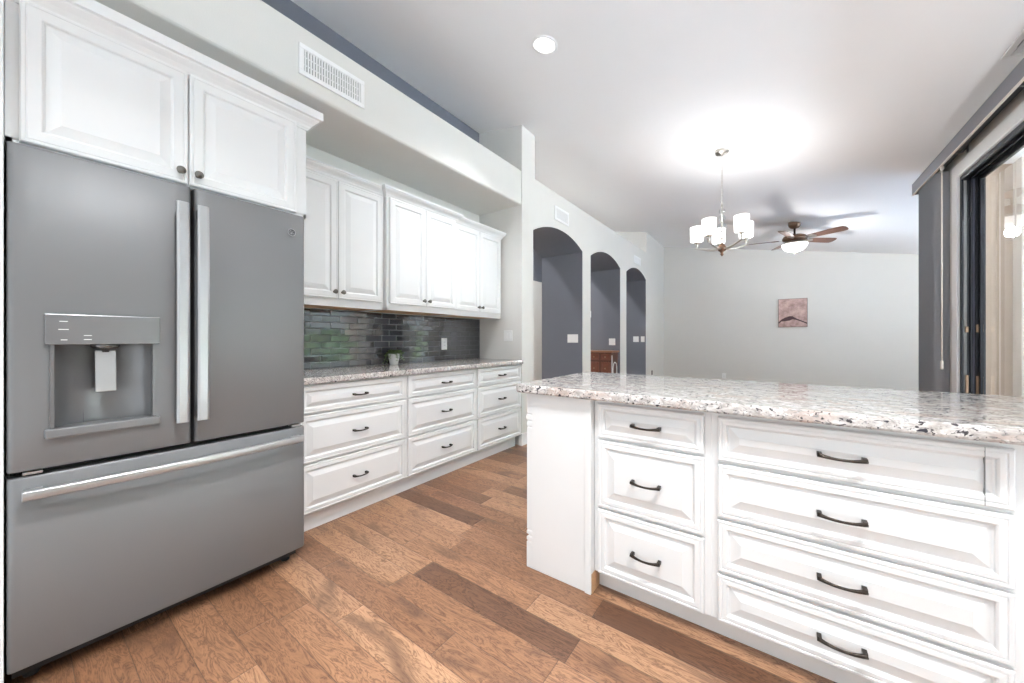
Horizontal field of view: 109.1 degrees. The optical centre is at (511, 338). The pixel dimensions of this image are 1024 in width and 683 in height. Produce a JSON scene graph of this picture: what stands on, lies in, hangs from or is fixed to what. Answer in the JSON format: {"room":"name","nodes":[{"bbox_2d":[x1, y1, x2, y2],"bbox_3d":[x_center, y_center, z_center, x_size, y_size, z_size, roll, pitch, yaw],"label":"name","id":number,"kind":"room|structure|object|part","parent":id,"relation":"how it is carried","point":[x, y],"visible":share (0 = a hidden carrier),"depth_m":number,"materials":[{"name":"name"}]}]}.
{"room":"kitchen","nodes":[
{"label":"kitchen","id":0,"kind":"room"},
{"bbox_2d":[6,0,478,478],"bbox_3d":[-2.312,-0.701,1.683,0.120,3.682,6.405,0,0,36],"label":"wall","id":1,"kind":"structure","parent":0,"point":[288,8],"depth_m":3.07,"materials":[{"name":"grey paint"}]},
{"bbox_2d":[304,155,382,311],"bbox_3d":[-1.327,-0.691,2.603,0.392,0.938,0.740,0,0,36],"label":"upper cabinet","id":2,"kind":"object","parent":1,"relation":"attached to","point":[343,222],"visible":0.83,"depth_m":2.53,"materials":[{"name":"white paint"}]},
{"bbox_3d":[-1.307,-0.682,2.369,0.020,0.812,0.350,0,0,36],"label":"door","id":3,"kind":"part","parent":2,"relation":"part of","materials":[{"name":"white paint"}]},
{"bbox_3d":[-1.352,-0.232,2.620,0.308,0.008,0.704,0,0,36],"label":"panel","id":4,"kind":"part","parent":2,"relation":"part of","materials":[{"name":"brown wood"}]},
{"bbox_3d":[-1.190,-1.124,2.503,0.052,0.072,0.740,0,0,36],"label":"crown moulding","id":5,"kind":"part","parent":2,"relation":"part of","materials":[{"name":"white paint"}]},
{"bbox_3d":[-1.099,-0.682,2.656,0.020,0.812,0.350,0,0,36],"label":"door","id":6,"kind":"part","parent":2,"relation":"part of","materials":[{"name":"white paint"}]},
{"bbox_2d":[304,308,479,369],"bbox_3d":[-1.046,0.002,3.313,0.010,0.448,2.270,0,0,36],"label":"backsplash","id":7,"kind":"structure","parent":1,"relation":"attached to","point":[332,338],"depth_m":3.15,"materials":[{"name":"grey tile"}]},
{"bbox_2d":[441,338,446,349],"bbox_3d":[-0.700,0.053,3.768,0.010,0.120,0.075,0,0,36],"label":"outlet","id":8,"kind":"object","parent":7,"relation":"attached to","point":[443,340],"visible":1,"depth_m":3.76,"materials":[{"name":"white plastic"}]},
{"bbox_2d":[364,184,463,315],"bbox_3d":[-0.875,-0.691,3.192,0.432,0.938,0.849,0,0,36],"label":"upper cabinet","id":9,"kind":"object","parent":1,"relation":"attached to","point":[419,234],"visible":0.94,"depth_m":3.02,"materials":[{"name":"white paint"}]},
{"bbox_3d":[-0.839,-0.680,2.945,0.020,0.816,0.352,0,0,36],"label":"door","id":10,"kind":"part","parent":9,"relation":"part of","materials":[{"name":"white paint"}]},
{"bbox_3d":[-0.899,-0.232,3.209,0.348,0.008,0.709,0,0,36],"label":"panel","id":11,"kind":"part","parent":9,"relation":"part of","materials":[{"name":"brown wood"}]},
{"bbox_3d":[-0.757,-1.124,3.106,0.142,0.072,0.849,0,0,36],"label":"crown moulding","id":12,"kind":"part","parent":9,"relation":"part of","materials":[{"name":"white paint"}]},
{"bbox_3d":[-0.629,-0.680,3.234,0.020,0.816,0.352,0,0,36],"label":"door","id":13,"kind":"part","parent":9,"relation":"part of","materials":[{"name":"white paint"}]},
{"bbox_2d":[441,217,505,318],"bbox_3d":[-0.442,-0.691,3.821,0.392,0.938,0.782,0,0,36],"label":"upper cabinet","id":14,"kind":"object","parent":1,"relation":"attached to","point":[478,245],"visible":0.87,"depth_m":3.67,"materials":[{"name":"white paint"}]},
{"bbox_3d":[-0.481,-0.232,3.818,0.308,0.008,0.694,0,0,36],"label":"panel","id":15,"kind":"part","parent":14,"relation":"part of","materials":[{"name":"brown wood"}]},
{"bbox_3d":[-0.435,-0.680,3.568,0.020,0.816,0.344,0,0,36],"label":"door","id":16,"kind":"part","parent":14,"relation":"part of","materials":[{"name":"white paint"}]},
{"bbox_3d":[-0.440,-1.124,3.820,0.387,0.072,0.782,0,0,36],"label":"crown moulding","id":17,"kind":"part","parent":14,"relation":"part of","materials":[{"name":"white paint"}]},
{"bbox_3d":[-0.230,-0.680,3.851,0.020,0.816,0.344,0,0,36],"label":"door","id":18,"kind":"part","parent":14,"relation":"part of","materials":[{"name":"white paint"}]},
{"bbox_2d":[95,0,520,214],"bbox_3d":[-2.021,-1.610,1.472,0.600,0.370,6.405,0,0,36],"label":"soffit","id":19,"kind":"structure","parent":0,"point":[394,137],"depth_m":2.45,"materials":[{"name":"beige paint"}]},
{"bbox_2d":[298,42,363,108],"bbox_3d":[-1.091,-1.597,2.231,0.012,0.178,0.405,0,0,36],"label":"air vent","id":20,"kind":"object","parent":19,"relation":"in","point":[312,65],"visible":1,"depth_m":2.21,"materials":[{"name":"white metal"}]},
{"bbox_2d":[4,444,836,682],"bbox_3d":[1.557,1.200,4.184,9.600,0.120,10.400,0,0,36],"label":"floor","id":21,"kind":"structure","parent":0,"point":[432,581],"depth_m":1.45,"materials":[{"name":"brown wood"}]},
{"bbox_2d":[6,141,303,678],"bbox_3d":[-1.602,0.258,1.706,0.853,1.764,0.892,0,0,36],"label":"refrigerator","id":22,"kind":"object","parent":21,"relation":"on","point":[155,326],"visible":1,"depth_m":1.37,"materials":[{"name":"grey metal"}]},
{"bbox_3d":[-1.474,-0.098,1.335,0.075,1.048,0.443,0,0,36],"label":"door","id":23,"kind":"part","parent":22,"relation":"part of","materials":[{"name":"grey metal"}]},
{"bbox_3d":[-1.461,-0.031,1.312,0.044,0.102,0.275,0,0,36],"label":"control panel","id":24,"kind":"part","parent":22,"relation":"part of","materials":[{"name":"grey metal"}]},
{"bbox_3d":[-1.482,0.034,1.328,0.076,0.030,0.076,0,0,36],"label":"spout","id":25,"kind":"part","parent":22,"relation":"part of","materials":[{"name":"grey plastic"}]},
{"bbox_3d":[-1.342,0.752,1.517,0.075,0.612,0.892,0,0,36],"label":"freezer drawer","id":26,"kind":"part","parent":22,"relation":"part of","materials":[{"name":"grey metal"}]},
{"bbox_3d":[-1.313,-0.105,1.448,0.066,0.872,0.038,0,0,36],"label":"handle","id":27,"kind":"part","parent":22,"relation":"part of","materials":[{"name":"silver metal"}]},
{"bbox_3d":[-1.276,-0.105,1.499,0.066,0.872,0.038,0,0,36],"label":"handle","id":28,"kind":"part","parent":22,"relation":"part of","materials":[{"name":"silver metal"}]},
{"bbox_3d":[-1.208,-0.098,1.701,0.075,1.048,0.437,0,0,36],"label":"door","id":29,"kind":"part","parent":22,"relation":"part of","materials":[{"name":"grey metal"}]},
{"bbox_2d":[0,0,322,682],"bbox_3d":[-1.653,-0.025,1.757,0.860,2.329,1.044,0,0,36],"label":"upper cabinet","id":30,"kind":"object","parent":21,"relation":"on","point":[87,80],"visible":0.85,"depth_m":1.37,"materials":[{"name":"white paint"}]},
{"bbox_3d":[-1.938,0.022,1.373,0.840,2.235,0.031,0,0,36],"label":"panel","id":31,"kind":"part","parent":30,"relation":"part of","materials":[{"name":"white paint"}]},
{"bbox_3d":[-1.478,-0.875,1.352,0.020,0.465,0.418,0,0,36],"label":"door","id":32,"kind":"part","parent":30,"relation":"part of","materials":[{"name":"white paint"}]},
{"bbox_3d":[-1.572,-1.140,1.699,0.660,0.098,1.044,0,0,36],"label":"crown moulding","id":33,"kind":"part","parent":30,"relation":"part of","materials":[{"name":"white paint"}]},
{"bbox_3d":[-1.349,-0.687,1.485,0.032,0.031,0.031,0,0,36],"label":"knob","id":34,"kind":"part","parent":30,"relation":"part of","materials":[{"name":"grey metal"}]},
{"bbox_3d":[-1.315,-0.687,1.531,0.032,0.031,0.031,0,0,36],"label":"knob","id":35,"kind":"part","parent":30,"relation":"part of","materials":[{"name":"grey metal"}]},
{"bbox_3d":[-1.229,-0.875,1.694,0.020,0.465,0.418,0,0,36],"label":"door","id":36,"kind":"part","parent":30,"relation":"part of","materials":[{"name":"white paint"}]},
{"bbox_2d":[299,375,405,531],"bbox_3d":[-1.220,0.703,2.536,0.641,0.874,0.758,0,0,36],"label":"base cabinet","id":37,"kind":"object","parent":21,"relation":"on","point":[355,430],"visible":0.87,"depth_m":2.33,"materials":[{"name":"white paint"}]},
{"bbox_3d":[-0.999,0.586,2.376,0.020,0.275,0.734,0,0,36],"label":"drawer","id":38,"kind":"part","parent":37,"relation":"part of","materials":[{"name":"white paint"}]},
{"bbox_3d":[-0.999,0.876,2.376,0.020,0.283,0.734,0,0,36],"label":"drawer","id":39,"kind":"part","parent":37,"relation":"part of","materials":[{"name":"white paint"}]},
{"bbox_3d":[-0.999,0.355,2.376,0.020,0.162,0.734,0,0,36],"label":"drawer","id":40,"kind":"part","parent":37,"relation":"part of","materials":[{"name":"white paint"}]},
{"bbox_3d":[-0.976,0.877,2.358,0.038,0.016,0.100,0,0,36],"label":"handle","id":41,"kind":"part","parent":37,"relation":"part of","materials":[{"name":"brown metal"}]},
{"bbox_3d":[-0.976,0.586,2.358,0.038,0.016,0.100,0,0,36],"label":"handle","id":42,"kind":"part","parent":37,"relation":"part of","materials":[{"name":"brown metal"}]},
{"bbox_2d":[304,358,523,384],"bbox_3d":[-0.796,0.246,3.131,0.626,0.040,2.270,0,0,36],"label":"countertop","id":43,"kind":"structure","parent":37,"relation":"on","point":[339,374],"depth_m":2.76,"materials":[{"name":"white stone"}]},
{"bbox_2d":[382,350,403,364],"bbox_3d":[-1.019,0.160,3.184,0.164,0.132,0.185,0,0,36],"label":"potted plant","id":44,"kind":"object","parent":43,"relation":"on","point":[393,358],"visible":1,"depth_m":3.16,"materials":[{"name":"green plant"}]},
{"bbox_3d":[-1.035,0.179,3.194,0.104,0.094,0.104,0,0,13],"label":"pot","id":45,"kind":"part","parent":44,"relation":"part of","materials":[{"name":"white ceramic"}]},
{"bbox_2d":[402,368,475,491],"bbox_3d":[-0.769,0.703,3.155,0.641,0.874,0.774,0,0,36],"label":"base cabinet","id":46,"kind":"object","parent":21,"relation":"on","point":[440,406],"visible":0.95,"depth_m":2.93,"materials":[{"name":"white paint"}]},
{"bbox_3d":[-0.549,0.876,2.995,0.020,0.283,0.750,0,0,36],"label":"drawer","id":47,"kind":"part","parent":46,"relation":"part of","materials":[{"name":"white paint"}]},
{"bbox_3d":[-0.549,0.586,2.995,0.020,0.275,0.750,0,0,36],"label":"drawer","id":48,"kind":"part","parent":46,"relation":"part of","materials":[{"name":"white paint"}]},
{"bbox_3d":[-0.549,0.355,2.995,0.020,0.162,0.750,0,0,36],"label":"drawer","id":49,"kind":"part","parent":46,"relation":"part of","materials":[{"name":"white paint"}]},
{"bbox_2d":[472,364,520,462],"bbox_3d":[-0.332,0.703,3.757,0.641,0.874,0.713,0,0,36],"label":"base cabinet","id":50,"kind":"object","parent":21,"relation":"on","point":[498,402],"visible":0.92,"depth_m":3.54,"materials":[{"name":"white paint"}]},
{"bbox_3d":[-0.112,0.876,3.596,0.020,0.283,0.689,0,0,36],"label":"drawer","id":51,"kind":"part","parent":50,"relation":"part of","materials":[{"name":"white paint"}]},
{"bbox_3d":[-0.112,0.586,3.596,0.020,0.275,0.689,0,0,36],"label":"drawer","id":52,"kind":"part","parent":50,"relation":"part of","materials":[{"name":"white paint"}]},
{"bbox_3d":[-0.112,0.355,3.596,0.020,0.162,0.689,0,0,36],"label":"drawer","id":53,"kind":"part","parent":50,"relation":"part of","materials":[{"name":"white paint"}]},
{"bbox_2d":[526,393,599,594],"bbox_3d":[0.411,0.704,1.997,0.350,0.873,0.686,0,0,36],"label":"island end panel","id":54,"kind":"object","parent":21,"relation":"on","point":[560,430],"visible":0.71,"depth_m":1.71,"materials":[{"name":"white paint"}]},
{"bbox_3d":[0.096,0.704,1.831,0.034,0.873,0.036,0,0,36],"label":"corner post","id":55,"kind":"part","parent":54,"relation":"part of","materials":[{"name":"white paint"}]},
{"bbox_2d":[591,350,618,372],"bbox_3d":[1.502,0.672,6.370,0.640,0.935,0.348,0,0,36],"label":"sideboard","id":56,"kind":"object","parent":21,"relation":"on","point":[604,361],"visible":0.3,"depth_m":6.20,"materials":[{"name":"brown wood"}]},
{"bbox_3d":[1.416,0.502,6.256,0.174,0.225,0.014,0,0,36],"label":"drawer","id":57,"kind":"part","parent":56,"relation":"part of","materials":[{"name":"brown wood"}]},
{"bbox_3d":[1.416,0.307,6.256,0.174,0.115,0.014,0,0,36],"label":"drawer","id":58,"kind":"part","parent":56,"relation":"part of","materials":[{"name":"brown wood"}]},
{"bbox_3d":[1.577,0.502,6.139,0.174,0.225,0.014,0,0,36],"label":"drawer","id":59,"kind":"part","parent":56,"relation":"part of","materials":[{"name":"brown wood"}]},
{"bbox_3d":[1.577,0.307,6.139,0.174,0.115,0.014,0,0,36],"label":"drawer","id":60,"kind":"part","parent":56,"relation":"part of","materials":[{"name":"brown wood"}]},
{"bbox_2d":[595,400,713,630],"bbox_3d":[0.735,0.704,1.748,0.469,0.873,0.698,0,0,36],"label":"base cabinet","id":61,"kind":"object","parent":21,"relation":"on","point":[653,465],"visible":0.94,"depth_m":1.48,"materials":[{"name":"white paint"}]},
{"bbox_3d":[0.540,0.898,1.481,0.119,0.016,0.038,0,0,36],"label":"handle","id":62,"kind":"part","parent":61,"relation":"part of","materials":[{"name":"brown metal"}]},
{"bbox_3d":[0.540,0.363,1.481,0.119,0.016,0.038,0,0,36],"label":"handle","id":63,"kind":"part","parent":61,"relation":"part of","materials":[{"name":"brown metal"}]},
{"bbox_3d":[0.540,0.598,1.481,0.119,0.016,0.038,0,0,36],"label":"handle","id":64,"kind":"part","parent":61,"relation":"part of","materials":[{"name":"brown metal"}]},
{"bbox_3d":[0.557,0.898,1.505,0.422,0.284,0.020,0,0,36],"label":"drawer","id":65,"kind":"part","parent":61,"relation":"part of","materials":[{"name":"white paint"}]},
{"bbox_3d":[0.557,0.597,1.505,0.422,0.294,0.020,0,0,36],"label":"drawer","id":66,"kind":"part","parent":61,"relation":"part of","materials":[{"name":"white paint"}]},
{"bbox_3d":[0.557,0.362,1.505,0.422,0.151,0.020,0,0,36],"label":"drawer","id":67,"kind":"part","parent":61,"relation":"part of","materials":[{"name":"white paint"}]},
{"bbox_2d":[712,413,1023,682],"bbox_3d":[1.336,0.704,1.310,1.019,0.873,0.698,0,0,36],"label":"base cabinet","id":68,"kind":"object","parent":21,"relation":"on","point":[840,554],"visible":0.98,"depth_m":1.11,"materials":[{"name":"white paint"}]},
{"bbox_2d":[516,372,1023,445],"bbox_3d":[1.039,0.246,1.602,1.922,0.040,0.857,0,0,36],"label":"countertop","id":69,"kind":"structure","parent":68,"relation":"on","point":[967,416],"depth_m":1.35,"materials":[{"name":"stone"}]},
{"bbox_3d":[1.023,0.956,1.130,0.119,0.016,0.038,0,0,36],"label":"handle","id":70,"kind":"part","parent":68,"relation":"part of","materials":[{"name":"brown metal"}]},
{"bbox_3d":[1.023,0.763,1.130,0.119,0.016,0.038,0,0,36],"label":"handle","id":71,"kind":"part","parent":68,"relation":"part of","materials":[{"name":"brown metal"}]},
{"bbox_3d":[1.023,0.560,1.130,0.119,0.016,0.038,0,0,36],"label":"handle","id":72,"kind":"part","parent":68,"relation":"part of","materials":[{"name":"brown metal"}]},
{"bbox_3d":[1.023,0.370,1.130,0.119,0.016,0.038,0,0,36],"label":"handle","id":73,"kind":"part","parent":68,"relation":"part of","materials":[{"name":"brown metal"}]},
{"bbox_3d":[1.040,0.956,1.154,0.680,0.173,0.020,0,0,36],"label":"drawer","id":74,"kind":"part","parent":68,"relation":"part of","materials":[{"name":"white paint"}]},
{"bbox_3d":[1.040,0.762,1.154,0.680,0.189,0.020,0,0,36],"label":"drawer","id":75,"kind":"part","parent":68,"relation":"part of","materials":[{"name":"white paint"}]},
{"bbox_3d":[1.040,0.559,1.154,0.680,0.193,0.020,0,0,36],"label":"drawer","id":76,"kind":"part","parent":68,"relation":"part of","materials":[{"name":"white paint"}]},
{"bbox_3d":[1.040,0.369,1.154,0.680,0.161,0.020,0,0,36],"label":"drawer","id":77,"kind":"part","parent":68,"relation":"part of","materials":[{"name":"white paint"}]},
{"bbox_2d":[479,125,534,178],"bbox_3d":[-0.087,-2.127,4.187,0.665,0.663,0.261,0,0,36],"label":"column","id":78,"kind":"structure","parent":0,"point":[515,145],"depth_m":4.00,"materials":[{"name":"beige paint"}]},
{"bbox_2d":[533,249,541,380],"bbox_3d":[-1.953,-0.864,5.264,0.150,4.007,12.620,0,0,36],"label":"wall","id":79,"kind":"structure","parent":0,"point":[537,286],"depth_m":8.66,"materials":[{"name":"beige paint"}]},
{"bbox_2d":[479,171,663,444],"bbox_3d":[1.587,-0.641,6.576,0.765,3.563,6.095,0,0,36],"label":"wall","id":80,"kind":"structure","parent":0,"point":[593,288],"depth_m":5.28,"materials":[{"name":"beige paint"}]},
{"bbox_2d":[504,330,511,340],"bbox_3d":[-0.044,-0.032,3.988,0.115,0.118,0.010,0,0,36],"label":"light switch","id":81,"kind":"object","parent":80,"relation":"attached to","point":[507,333],"visible":1,"depth_m":3.99,"materials":[{"name":"white plastic"}]},
{"bbox_2d":[519,432,526,445],"bbox_3d":[1.872,1.075,6.335,0.049,0.130,6.069,0,0,36],"label":"baseboard","id":82,"kind":"structure","parent":80,"relation":"attached to","point":[523,437],"depth_m":3.89,"materials":[{"name":"white paint"}]},
{"bbox_2d":[554,205,568,226],"bbox_3d":[0.630,-1.546,4.598,0.012,0.175,0.365,0,0,36],"label":"air vent","id":83,"kind":"object","parent":80,"relation":"in","point":[560,215],"visible":1,"depth_m":4.58,"materials":[{"name":"white metal"}]},
{"bbox_2d":[567,334,577,342],"bbox_3d":[0.864,-0.003,5.185,0.165,0.118,0.010,0,0,36],"label":"light switch","id":84,"kind":"object","parent":80,"relation":"attached to","point":[571,338],"visible":1,"depth_m":5.18,"materials":[{"name":"white plastic"}]},
{"bbox_2d":[609,338,614,344],"bbox_3d":[1.761,0.055,6.412,0.115,0.118,0.010,0,0,36],"label":"light switch","id":85,"kind":"object","parent":80,"relation":"attached to","point":[611,340],"visible":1,"depth_m":6.41,"materials":[{"name":"white plastic"}]},
{"bbox_2d":[633,336,638,341],"bbox_3d":[2.615,0.010,7.689,0.115,0.118,0.010,0,0,36],"label":"light switch","id":86,"kind":"object","parent":80,"relation":"attached to","point":[635,338],"visible":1,"depth_m":7.68,"materials":[{"name":"white plastic"}]},
{"bbox_2d":[634,255,640,265],"bbox_3d":[2.441,-1.525,7.090,0.012,0.140,0.420,0,0,36],"label":"air vent","id":87,"kind":"object","parent":80,"relation":"in","point":[637,260],"visible":1,"depth_m":7.08,"materials":[{"name":"white metal"}]},
{"bbox_2d":[291,0,1023,253],"bbox_3d":[0.881,-2.162,3.254,9.600,1.975,12.700,0,0,36],"label":"ceiling","id":88,"kind":"structure","parent":0,"point":[828,114],"depth_m":2.94,"materials":[{"name":"white paint"}]},
{"bbox_2d":[531,35,557,54],"bbox_3d":[0.238,-2.140,2.658,0.196,0.040,0.199,0,0,30],"label":"recessed light","id":89,"kind":"object","parent":88,"relation":"in","point":[542,44],"visible":1,"depth_m":2.65,"materials":[{"name":"white paint"}]},
{"bbox_2d":[690,148,753,255],"bbox_3d":[2.178,-1.415,3.813,0.575,1.109,0.587,0,0,36],"label":"chandelier","id":90,"kind":"object","parent":88,"relation":"hanging from","point":[743,226],"visible":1,"depth_m":3.74,"materials":[{"name":"brushed nickel"},{"name":"frosted white glass"}]},
{"bbox_3d":[2.006,-1.126,3.953,0.132,0.160,0.132,0,0,36],"label":"lamp shade","id":91,"kind":"part","parent":90,"relation":"part of","materials":[{"name":"white glass"}]},
{"bbox_3d":[1.986,-1.126,3.671,0.132,0.160,0.132,0,0,36],"label":"lamp shade","id":92,"kind":"part","parent":90,"relation":"part of","materials":[{"name":"white glass"}]},
{"bbox_3d":[2.280,-1.126,4.021,0.132,0.160,0.132,0,0,36],"label":"lamp shade","id":93,"kind":"part","parent":90,"relation":"part of","materials":[{"name":"white glass"}]},
{"bbox_3d":[2.190,-1.145,3.799,0.024,0.530,0.024,0,0,36],"label":"stem","id":94,"kind":"part","parent":90,"relation":"part of","materials":[{"name":"silver metal"}]},
{"bbox_3d":[2.190,-1.649,3.799,0.013,0.531,0.013,0,0,-9],"label":"chain","id":95,"kind":"part","parent":90,"relation":"part of","materials":[{"name":"silver metal"}]},
{"bbox_3d":[2.222,-0.949,3.658,0.027,0.054,0.231,0,0,-13],"label":"arm","id":96,"kind":"part","parent":90,"relation":"part of","materials":[{"name":"silver metal"}]},
{"bbox_2d":[738,231,745,238],"bbox_3d":[2.248,-1.008,3.566,0.068,0.072,0.068,0,0,36],"label":"socket","id":97,"kind":"object","parent":90,"relation":"attached to","point":[739,232],"depth_m":3.55,"materials":[{"name":"silver metal"}]},
{"bbox_3d":[2.248,-1.126,3.566,0.132,0.160,0.132,0,0,36],"label":"lamp shade","id":98,"kind":"part","parent":90,"relation":"part of","materials":[{"name":"white glass"}]},
{"bbox_3d":[2.429,-1.126,3.782,0.132,0.160,0.132,0,0,36],"label":"lamp shade","id":99,"kind":"part","parent":90,"relation":"part of","materials":[{"name":"white glass"}]},
{"bbox_2d":[747,222,848,253],"bbox_3d":[4.360,-1.573,5.689,1.253,0.495,1.285,0,0,36],"label":"ceiling fan","id":100,"kind":"object","parent":88,"relation":"hanging from","point":[794,242],"visible":0.98,"depth_m":5.58,"materials":[{"name":"brown wood"}]},
{"bbox_3d":[4.072,-1.546,5.394,0.468,0.042,0.140,0,0,-40],"label":"blade","id":101,"kind":"part","parent":100,"relation":"part of","materials":[{"name":"brown wood"}]},
{"bbox_3d":[4.402,-1.414,5.676,0.332,0.116,0.332,0,0,36],"label":"lamp shade","id":102,"kind":"part","parent":100,"relation":"part of","materials":[{"name":"white glass"}]},
{"bbox_3d":[4.835,-1.546,5.710,0.468,0.042,0.140,0,0,-4],"label":"blade","id":103,"kind":"part","parent":100,"relation":"part of","materials":[{"name":"brown wood"}]},
{"bbox_3d":[4.568,-1.546,5.274,0.140,0.042,0.468,0,0,-22],"label":"blade","id":104,"kind":"part","parent":100,"relation":"part of","materials":[{"name":"brown wood"}]},
{"bbox_2d":[1001,30,1023,59],"bbox_3d":[2.961,-1.655,1.915,0.356,0.074,0.440,0,0,36],"label":"ceiling vent","id":105,"kind":"object","parent":88,"relation":"in","point":[1019,42],"visible":1,"depth_m":2.11,"materials":[{"name":"white metal"}]},
{"bbox_2d":[664,247,918,390],"bbox_3d":[5.748,-0.633,7.369,6.565,3.546,0.160,0,0,36],"label":"wall","id":106,"kind":"structure","parent":0,"point":[721,312],"depth_m":7.33,"materials":[{"name":"beige paint"}]},
{"bbox_2d":[778,298,807,326],"bbox_3d":[5.640,-0.520,7.323,0.466,0.570,0.040,0,0,36],"label":"painting","id":107,"kind":"object","parent":106,"relation":"attached to","point":[791,312],"visible":1,"depth_m":7.30,"materials":[{"name":"paper"}]},
{"bbox_2d":[943,56,1023,391],"bbox_3d":[1.610,-0.336,0.097,0.130,2.952,8.450,0,0,36],"label":"wall","id":108,"kind":"structure","parent":0,"point":[1019,98],"depth_m":2.73,"materials":[{"name":"beige paint"}]},
{"bbox_2d":[912,58,1023,391],"bbox_3d":[2.883,-0.198,2.052,0.106,2.635,3.710,0,0,36],"label":"vertical blind","id":109,"kind":"object","parent":108,"relation":"attached to","point":[932,186],"visible":0.83,"depth_m":3.09,"materials":[{"name":"grey plastic"}]},
{"bbox_2d":[952,101,1023,392],"bbox_3d":[2.518,-0.124,1.473,0.018,2.528,3.744,0,0,36],"label":"trim","id":110,"kind":"structure","parent":108,"relation":"attached to","point":[1016,117],"depth_m":2.90,"materials":[{"name":"white paint"}]},
{"bbox_2d":[960,121,1023,393],"bbox_3d":[2.577,-0.074,1.430,0.128,2.428,3.544,0,0,36],"label":"door","id":111,"kind":"structure","parent":108,"relation":"in","point":[973,181],"depth_m":2.84,"materials":[{"name":"black metal"}]},
{"bbox_3d":[3.577,0.357,2.865,0.013,0.141,0.020,0,0,36],"label":"strike plate","id":112,"kind":"part","parent":111,"relation":"part of","materials":[{"name":"beige metal"}]},
{"bbox_3d":[3.618,0.365,2.834,0.013,0.150,0.020,0,0,36],"label":"strike plate","id":113,"kind":"part","parent":111,"relation":"part of","materials":[{"name":"beige metal"}]},
{"bbox_3d":[3.229,-0.071,2.272,0.020,2.363,1.353,0,0,36],"label":"sash","id":114,"kind":"part","parent":111,"relation":"part of","materials":[{"name":"black metal"}]},
{"bbox_2d":[986,163,1012,395],"bbox_3d":[5.117,-0.276,2.864,2.290,2.831,0.150,0,0,36],"label":"wall","id":115,"kind":"structure","parent":0,"point":[999,183],"depth_m":3.29,"materials":[{"name":"beige paint"}]},
{"bbox_2d":[1013,156,1023,396],"bbox_3d":[4.944,-0.215,2.804,1.300,2.790,0.150,0,0,36],"label":"trim","id":116,"kind":"structure","parent":115,"relation":"attached to","point":[1018,165],"depth_m":3.17,"materials":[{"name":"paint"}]}
]}

